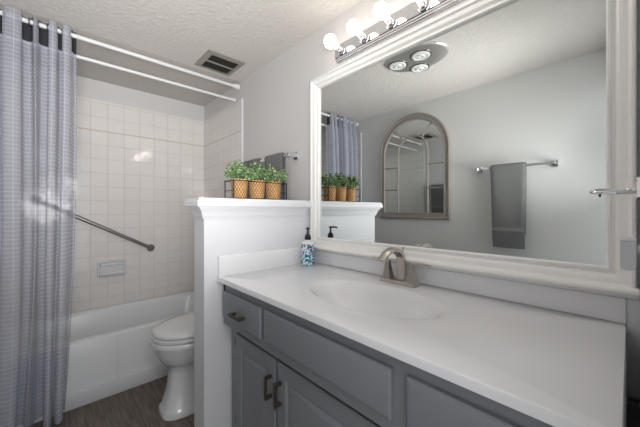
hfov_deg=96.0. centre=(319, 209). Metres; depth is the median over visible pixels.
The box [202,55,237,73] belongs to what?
grille
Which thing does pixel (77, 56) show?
curtain rod
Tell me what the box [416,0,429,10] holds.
socket
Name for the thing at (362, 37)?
socket
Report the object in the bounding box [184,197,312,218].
trim
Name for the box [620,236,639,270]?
plug
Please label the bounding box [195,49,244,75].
ceiling vent
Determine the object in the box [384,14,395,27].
socket
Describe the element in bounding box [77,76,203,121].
wall
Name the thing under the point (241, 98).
trim
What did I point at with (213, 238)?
wall partition
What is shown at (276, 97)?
wall
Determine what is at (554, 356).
countertop
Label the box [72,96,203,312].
wall tiles
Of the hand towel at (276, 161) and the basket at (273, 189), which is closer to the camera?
the basket at (273, 189)
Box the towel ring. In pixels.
[589,177,639,198]
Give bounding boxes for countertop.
[217,247,625,426]
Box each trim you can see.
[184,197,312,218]
[241,98,242,163]
[626,298,639,399]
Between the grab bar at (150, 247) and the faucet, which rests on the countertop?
the faucet
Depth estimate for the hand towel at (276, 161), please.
1.85 m
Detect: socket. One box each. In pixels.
[334,44,344,54]
[357,30,367,42]
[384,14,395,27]
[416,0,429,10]
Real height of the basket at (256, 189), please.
0.101 m
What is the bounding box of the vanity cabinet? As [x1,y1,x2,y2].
[223,284,639,426]
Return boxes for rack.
[224,179,286,199]
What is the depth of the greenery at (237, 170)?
1.45 m
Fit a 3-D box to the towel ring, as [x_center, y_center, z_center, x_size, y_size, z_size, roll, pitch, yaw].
[0.575,-0.040,0.556,0.117,0.040,0.078,0,0,-43]
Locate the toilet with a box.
[150,312,193,420]
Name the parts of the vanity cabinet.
drawer pull, drawer, door, door pull, door pull, door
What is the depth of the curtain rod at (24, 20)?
1.88 m
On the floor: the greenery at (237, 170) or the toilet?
the toilet
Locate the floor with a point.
(138, 406)
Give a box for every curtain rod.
[0,10,239,89]
[76,54,235,101]
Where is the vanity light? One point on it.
(417, 11)
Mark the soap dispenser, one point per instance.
(307, 246)
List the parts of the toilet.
seat, lid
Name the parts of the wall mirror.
sill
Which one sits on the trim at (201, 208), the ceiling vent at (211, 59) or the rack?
the rack
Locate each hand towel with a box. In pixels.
[244,158,261,197]
[264,152,285,198]
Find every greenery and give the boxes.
[223,160,255,197]
[246,161,270,197]
[261,164,287,198]
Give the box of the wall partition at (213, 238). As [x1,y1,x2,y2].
[194,207,309,426]
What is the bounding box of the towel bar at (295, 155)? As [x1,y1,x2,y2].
[241,152,298,165]
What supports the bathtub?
on the floor
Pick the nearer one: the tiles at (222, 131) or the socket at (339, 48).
the socket at (339, 48)
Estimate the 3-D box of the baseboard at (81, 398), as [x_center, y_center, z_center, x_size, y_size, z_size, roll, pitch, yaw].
[-1.245,1.126,1.888,1.512,0.088,0.017,0,0,-43]
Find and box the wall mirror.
[310,0,639,299]
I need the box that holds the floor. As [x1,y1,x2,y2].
[31,375,193,426]
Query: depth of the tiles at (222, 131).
2.64 m
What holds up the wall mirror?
attached to the wall at (276, 97)
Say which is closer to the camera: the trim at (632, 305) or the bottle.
the trim at (632, 305)
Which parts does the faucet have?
handle, spout, plate, handle, lever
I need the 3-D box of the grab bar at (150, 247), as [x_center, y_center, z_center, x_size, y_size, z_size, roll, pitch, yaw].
[-1.781,0.134,2.332,0.804,0.481,0.058,0,0,-43]
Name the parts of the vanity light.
bulb, bulb, bulb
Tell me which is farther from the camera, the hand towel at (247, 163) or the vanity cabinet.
the hand towel at (247, 163)
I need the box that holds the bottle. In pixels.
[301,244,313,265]
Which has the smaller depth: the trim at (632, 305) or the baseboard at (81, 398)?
the trim at (632, 305)
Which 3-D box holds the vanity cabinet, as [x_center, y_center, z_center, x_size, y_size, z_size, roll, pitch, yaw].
[0.181,0.750,1.031,0.602,0.841,1.308,0,0,-43]
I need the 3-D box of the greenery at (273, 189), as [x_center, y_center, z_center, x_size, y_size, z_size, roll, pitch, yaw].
[-0.259,-0.158,1.623,0.158,0.206,0.145,0,0,-43]
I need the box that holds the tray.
[99,270,124,275]
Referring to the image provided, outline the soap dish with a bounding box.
[97,259,125,277]
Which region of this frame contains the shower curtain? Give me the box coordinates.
[0,5,76,426]
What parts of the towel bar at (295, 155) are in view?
rail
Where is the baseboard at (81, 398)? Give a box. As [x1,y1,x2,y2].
[17,364,167,426]
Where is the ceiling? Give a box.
[0,0,360,105]
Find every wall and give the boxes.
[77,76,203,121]
[204,0,639,403]
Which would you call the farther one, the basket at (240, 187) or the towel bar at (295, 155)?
the towel bar at (295, 155)
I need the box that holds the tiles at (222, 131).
[204,101,240,197]
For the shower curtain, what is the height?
2.184 m
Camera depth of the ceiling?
1.71 m
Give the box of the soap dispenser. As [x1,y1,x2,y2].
[301,227,313,265]
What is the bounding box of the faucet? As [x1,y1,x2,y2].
[372,247,430,287]
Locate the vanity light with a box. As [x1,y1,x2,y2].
[324,0,462,62]
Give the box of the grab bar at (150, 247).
[76,214,154,250]
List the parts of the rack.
post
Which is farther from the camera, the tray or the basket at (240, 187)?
the tray
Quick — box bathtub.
[66,290,193,395]
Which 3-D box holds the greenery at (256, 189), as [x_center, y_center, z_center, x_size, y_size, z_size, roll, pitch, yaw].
[-0.338,-0.158,1.548,0.158,0.206,0.138,0,0,-43]
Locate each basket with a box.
[230,179,247,197]
[248,180,265,197]
[265,181,280,198]
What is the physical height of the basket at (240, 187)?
0.101 m
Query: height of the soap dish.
0.140 m

